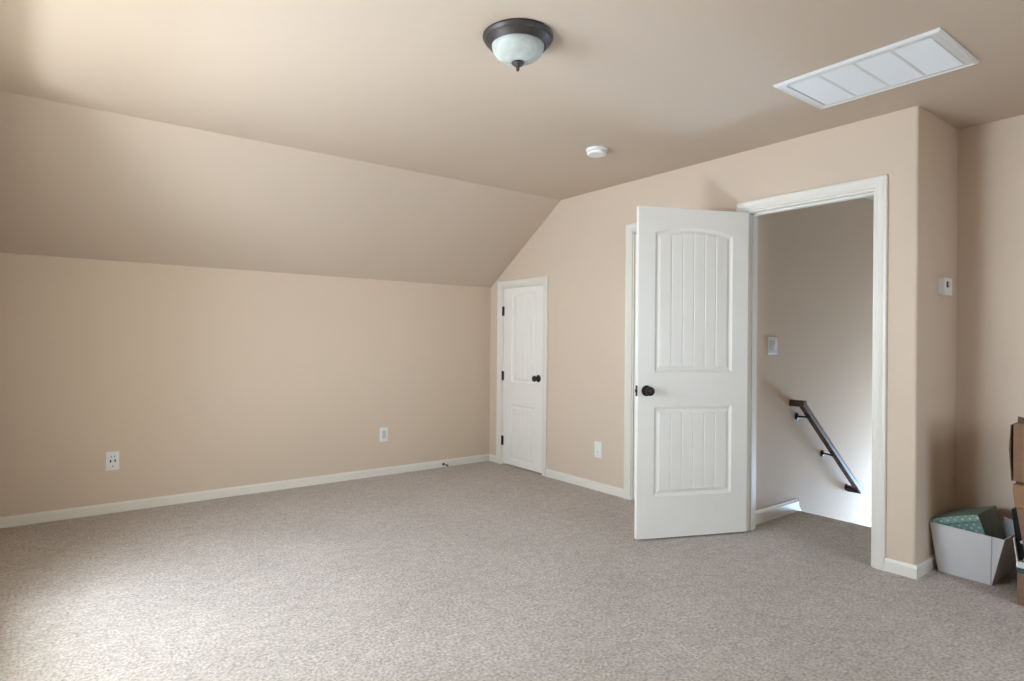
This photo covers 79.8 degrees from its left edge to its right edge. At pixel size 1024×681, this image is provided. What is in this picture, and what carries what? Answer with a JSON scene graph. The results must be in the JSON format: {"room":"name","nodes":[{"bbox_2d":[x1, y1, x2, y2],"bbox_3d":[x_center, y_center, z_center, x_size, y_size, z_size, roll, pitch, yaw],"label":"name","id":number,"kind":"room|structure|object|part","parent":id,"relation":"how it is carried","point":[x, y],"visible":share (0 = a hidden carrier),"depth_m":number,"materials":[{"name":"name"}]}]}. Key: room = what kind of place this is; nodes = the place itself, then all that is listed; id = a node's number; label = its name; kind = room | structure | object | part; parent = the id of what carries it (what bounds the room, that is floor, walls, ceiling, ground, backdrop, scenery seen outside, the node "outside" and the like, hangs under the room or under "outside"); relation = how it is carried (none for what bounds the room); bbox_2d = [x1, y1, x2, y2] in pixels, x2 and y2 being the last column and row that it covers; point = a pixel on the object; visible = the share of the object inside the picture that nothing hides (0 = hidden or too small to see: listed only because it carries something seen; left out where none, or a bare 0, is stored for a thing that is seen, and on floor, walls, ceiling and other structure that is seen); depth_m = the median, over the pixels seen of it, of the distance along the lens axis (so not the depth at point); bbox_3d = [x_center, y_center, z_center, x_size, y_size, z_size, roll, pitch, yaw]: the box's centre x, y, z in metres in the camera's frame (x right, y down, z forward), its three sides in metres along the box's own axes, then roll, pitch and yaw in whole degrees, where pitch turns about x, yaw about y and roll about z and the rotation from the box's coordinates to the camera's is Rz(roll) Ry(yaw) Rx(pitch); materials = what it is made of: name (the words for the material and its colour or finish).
{"room":"empty attic room","nodes":[
{"label":"empty attic room","id":0,"kind":"room"},
{"bbox_2d":[0,253,490,516],"bbox_3d":[-1.803,0.332,5.027,4.135,1.832,0.100,0,0,-37],"label":"wall","id":1,"kind":"structure","parent":0,"point":[200,378],"depth_m":4.63,"materials":[{"name":"beige paint"}]},
{"bbox_2d":[106,451,119,470],"bbox_3d":[-2.759,0.833,4.229,0.080,0.130,0.010,0,0,-37],"label":"wall outlet","id":2,"kind":"object","parent":1,"relation":"attached to","point":[112,458],"visible":1,"depth_m":4.23,"materials":[{"name":"white plastic"}]},
{"bbox_2d":[109,454,116,467],"bbox_3d":[-2.758,0.833,4.228,0.049,0.096,0.004,0,0,-37],"label":"receptacle","id":3,"kind":"object","parent":2,"relation":"attached to","point":[112,457],"depth_m":4.23,"materials":[{"name":"grey plastic"}]},
{"bbox_2d":[0,454,488,528],"bbox_3d":[-1.781,1.164,4.978,3.920,0.068,0.012,0,0,-37],"label":"baseboard","id":4,"kind":"structure","parent":1,"relation":"attached to","point":[70,513],"depth_m":4.62,"materials":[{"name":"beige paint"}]},
{"bbox_2d":[380,427,387,441],"bbox_3d":[-1.144,0.841,5.465,0.079,0.127,0.008,0,0,-37],"label":"wall outlet","id":5,"kind":"object","parent":1,"relation":"attached to","point":[383,431],"visible":1,"depth_m":5.46,"materials":[{"name":"white plastic"}]},
{"bbox_2d":[0,91,560,287],"bbox_3d":[-1.480,-0.951,4.619,4.135,0.818,1.169,0,0,-37],"label":"ceiling","id":6,"kind":"structure","parent":0,"point":[76,181],"depth_m":4.17,"materials":[{"name":"beige paint"}]},
{"bbox_2d":[0,461,1023,680],"bbox_3d":[0.427,1.304,2.709,4.675,0.180,6.300,0,0,-37],"label":"floor","id":7,"kind":"structure","parent":0,"point":[486,570],"depth_m":2.88,"materials":[{"name":"beige carpet"}]},
{"bbox_2d":[930,521,1015,585],"bbox_3d":[2.448,1.097,3.221,0.345,0.263,0.334,0,0,-37],"label":"storage bin","id":8,"kind":"object","parent":7,"relation":"on","point":[981,558],"visible":0.88,"depth_m":3.13,"materials":[{"name":"grey"}]},
{"bbox_2d":[932,506,1005,539],"bbox_3d":[2.427,0.995,3.251,0.295,0.225,0.247,0,0,-37],"label":"gift box","id":9,"kind":"object","parent":8,"relation":"in","point":[981,520],"visible":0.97,"depth_m":3.19,"materials":[{"name":"green cardboard"}]},
{"bbox_3d":[2.417,0.931,3.265,0.295,0.032,0.214,0,-19,-37],"label":"lid","id":10,"kind":"part","parent":9,"relation":"part of","materials":[{"name":"green cardboard"}]},
{"bbox_2d":[1003,517,1014,537],"bbox_3d":[2.581,1.073,3.195,0.004,0.300,0.083,0,0,-37],"label":"folder","id":11,"kind":"object","parent":8,"relation":"in","point":[1009,527],"visible":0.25,"depth_m":3.19,"materials":[{"name":"grey paper"}]},
{"bbox_2d":[1013,537,1023,605],"bbox_3d":[2.618,1.078,2.847,0.426,0.305,0.360,0,0,-37],"label":"cardboard box","id":12,"kind":"object","parent":7,"relation":"on","point":[1019,563],"visible":1,"depth_m":2.84,"materials":[{"name":"brown cardboard"}]},
{"bbox_2d":[1011,507,1023,559],"bbox_3d":[2.416,0.906,2.853,0.060,0.241,0.130,0,0,-37],"label":"case","id":13,"kind":"object","parent":12,"relation":"on","point":[1020,549],"visible":0.72,"depth_m":2.87,"materials":[{"name":"black plastic"}]},
{"bbox_2d":[1012,481,1023,547],"bbox_3d":[2.628,0.844,2.862,0.498,0.368,0.352,0,0,-37],"label":"cardboard box","id":14,"kind":"object","parent":12,"relation":"on","point":[1018,487],"visible":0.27,"depth_m":2.84,"materials":[{"name":"brown cardboard"}]},
{"bbox_2d":[1009,416,1023,481],"bbox_3d":[2.616,0.508,2.853,0.423,0.302,0.376,0,0,-37],"label":"cardboard box","id":15,"kind":"object","parent":14,"relation":"on","point":[1016,443],"visible":1,"depth_m":2.85,"materials":[{"name":"brown cardboard"}]},
{"bbox_2d":[0,0,1023,199],"bbox_3d":[0.727,-1.283,2.200,4.701,0.120,5.351,0,0,-37],"label":"ceiling","id":16,"kind":"structure","parent":0,"point":[664,86],"depth_m":2.81,"materials":[{"name":"beige paint"}]},
{"bbox_2d":[483,18,552,71],"bbox_3d":[0.024,-1.157,2.469,0.285,0.142,0.285,0,0,-37],"label":"ceiling light","id":17,"kind":"object","parent":16,"relation":"attached to","point":[516,42],"visible":1,"depth_m":2.39,"materials":[{"name":"white glass"}]},
{"bbox_3d":[0.024,-1.156,2.469,0.212,0.066,0.212,0,0,-37],"label":"lamp shade","id":18,"kind":"part","parent":17,"relation":"part of","materials":[{"name":"white glass"}]},
{"bbox_2d":[586,146,607,157],"bbox_3d":[0.543,-1.204,3.915,0.140,0.040,0.140,0,0,-37],"label":"smoke detector","id":19,"kind":"object","parent":16,"relation":"attached to","point":[593,151],"visible":1,"depth_m":3.87,"materials":[{"name":"white plastic"}]},
{"bbox_2d":[773,27,979,108],"bbox_3d":[1.637,-1.208,2.785,0.462,0.015,0.685,0,0,-37],"label":"ceiling vent","id":20,"kind":"object","parent":16,"relation":"in","point":[934,52],"visible":1,"depth_m":2.73,"materials":[{"name":"white metal"}]},
{"bbox_3d":[1.500,-1.212,2.965,0.381,0.009,0.138,0,0,-37],"label":"louver panel","id":21,"kind":"part","parent":20,"relation":"part of","materials":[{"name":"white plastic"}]},
{"bbox_3d":[1.591,-1.211,2.845,0.381,0.009,0.138,0,0,-37],"label":"louver panel","id":22,"kind":"part","parent":20,"relation":"part of","materials":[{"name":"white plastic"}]},
{"bbox_3d":[1.682,-1.211,2.726,0.381,0.009,0.138,0,0,-37],"label":"louver panel","id":23,"kind":"part","parent":20,"relation":"part of","materials":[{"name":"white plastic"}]},
{"bbox_3d":[1.774,-1.210,2.607,0.381,0.009,0.138,0,0,-37],"label":"louver panel","id":24,"kind":"part","parent":20,"relation":"part of","materials":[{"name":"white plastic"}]},
{"bbox_2d":[489,110,900,559],"bbox_3d":[0.955,0.024,4.732,0.115,2.490,3.715,0,0,-37],"label":"wall","id":25,"kind":"structure","parent":0,"point":[580,247],"depth_m":4.83,"materials":[{"name":"beige paint"}]},
{"bbox_2d":[501,285,542,472],"bbox_3d":[0.081,0.347,5.766,0.101,1.707,0.614,0,0,-37],"label":"door","id":26,"kind":"structure","parent":25,"relation":"in","point":[522,311],"depth_m":5.76,"materials":[{"name":"white paint"}]},
{"bbox_3d":[0.215,0.347,5.561,0.066,0.066,0.066,0,0,-37],"label":"knob","id":27,"kind":"part","parent":26,"relation":"part of","materials":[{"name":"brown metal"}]},
{"bbox_2d":[496,276,547,476],"bbox_3d":[0.129,0.316,5.794,0.136,1.793,0.749,0,0,-37],"label":"trim","id":28,"kind":"structure","parent":25,"relation":"attached to","point":[541,280],"depth_m":5.82,"materials":[{"name":"beige paint"}]},
{"bbox_2d":[594,441,601,458],"bbox_3d":[0.696,0.885,4.961,0.009,0.133,0.081,0,0,-37],"label":"wall outlet","id":29,"kind":"object","parent":25,"relation":"attached to","point":[597,445],"visible":1,"depth_m":4.96,"materials":[{"name":"white plastic"}]},
{"bbox_2d":[624,222,636,499],"bbox_3d":[1.119,0.164,4.501,0.136,2.113,0.650,0,0,-37],"label":"trim","id":30,"kind":"structure","parent":25,"relation":"attached to","point":[631,229],"depth_m":4.68,"materials":[{"name":"beige paint"}]},
{"bbox_2d":[633,234,636,498],"bbox_3d":[1.075,0.198,4.467,0.101,2.020,0.500,0,0,-37],"label":"door","id":31,"kind":"structure","parent":25,"relation":"in","point":[635,234],"depth_m":4.67,"materials":[{"name":"white paint"}]},
{"bbox_2d":[634,206,748,539],"bbox_3d":[1.122,0.197,3.803,0.774,2.018,0.167,0,0,-14],"label":"door","id":32,"kind":"structure","parent":25,"relation":"in","point":[692,264],"depth_m":3.78,"materials":[{"name":"white paint"}]},
{"bbox_3d":[0.823,0.305,3.678,0.066,0.066,0.066,0,0,-14],"label":"knob","id":33,"kind":"part","parent":32,"relation":"part of","materials":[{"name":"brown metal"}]},
{"bbox_2d":[489,454,917,579],"bbox_3d":[0.924,1.185,4.656,0.012,0.068,3.810,0,0,-37],"label":"baseboard","id":34,"kind":"structure","parent":25,"relation":"attached to","point":[893,566],"depth_m":4.85,"materials":[{"name":"beige paint"}]},
{"bbox_2d":[736,174,887,570],"bbox_3d":[1.777,0.169,3.656,0.155,2.112,0.892,0,0,-37],"label":"trim","id":35,"kind":"structure","parent":25,"relation":"attached to","point":[877,186],"depth_m":3.32,"materials":[{"name":"beige paint"}]},
{"bbox_2d":[756,198,873,526],"bbox_3d":[3.027,1.615,5.217,3.785,5.640,0.100,0,0,-37],"label":"wall","id":36,"kind":"structure","parent":0,"point":[815,276],"depth_m":4.57,"materials":[{"name":"beige paint"}]},
{"bbox_2d":[767,337,776,353],"bbox_3d":[1.788,0.035,4.189,0.123,0.121,0.014,0,0,-37],"label":"light switch","id":37,"kind":"object","parent":36,"relation":"attached to","point":[771,341],"visible":1,"depth_m":4.18,"materials":[{"name":"white plastic"}]},
{"bbox_2d":[756,499,801,524],"bbox_3d":[1.827,1.183,4.226,0.670,0.095,0.012,0,0,-37],"label":"baseboard","id":38,"kind":"structure","parent":36,"relation":"attached to","point":[766,514],"depth_m":4.22,"materials":[{"name":"beige paint"}]},
{"bbox_2d":[789,399,862,493],"bbox_3d":[2.365,0.810,4.576,0.939,0.778,0.106,0,0,-37],"label":"handrail","id":39,"kind":"object","parent":36,"relation":"attached to","point":[854,487],"visible":1,"depth_m":4.50,"materials":[{"name":"black wood"}]},
{"bbox_2d":[897,106,957,564],"bbox_3d":[2.324,0.034,3.408,0.681,2.490,0.112,0,0,-37],"label":"wall","id":40,"kind":"structure","parent":0,"point":[928,144],"depth_m":3.23,"materials":[{"name":"beige paint"}]},
{"bbox_2d":[915,554,936,578],"bbox_3d":[2.311,1.195,3.326,0.587,0.068,0.012,0,0,-37],"label":"baseboard","id":41,"kind":"structure","parent":40,"relation":"attached to","point":[929,564],"depth_m":3.23,"materials":[{"name":"beige paint"}]},
{"bbox_2d":[938,277,951,296],"bbox_3d":[2.378,-0.295,3.356,0.120,0.100,0.032,0,0,-37],"label":"thermostat","id":42,"kind":"object","parent":40,"relation":"attached to","point":[944,284],"visible":1,"depth_m":3.33,"materials":[{"name":"white plastic"}]},
{"bbox_3d":[2.370,-0.295,3.366,0.120,0.100,0.009,0,0,-37],"label":"plate","id":43,"kind":"part","parent":42,"relation":"part of","materials":[{"name":"white plastic"}]},
{"bbox_2d":[955,115,1023,521],"bbox_3d":[3.343,0.032,2.553,0.100,2.510,2.523,0,0,-37],"label":"wall","id":44,"kind":"structure","parent":0,"point":[990,203],"depth_m":3.39,"materials":[{"name":"beige paint"}]},
{"bbox_2d":[1011,558,1016,570],"bbox_3d":[3.295,1.202,2.511,0.012,0.068,2.503,0,0,-37],"label":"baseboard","id":45,"kind":"structure","parent":44,"relation":"attached to","point":[1014,567],"depth_m":3.28,"materials":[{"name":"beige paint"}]}
]}

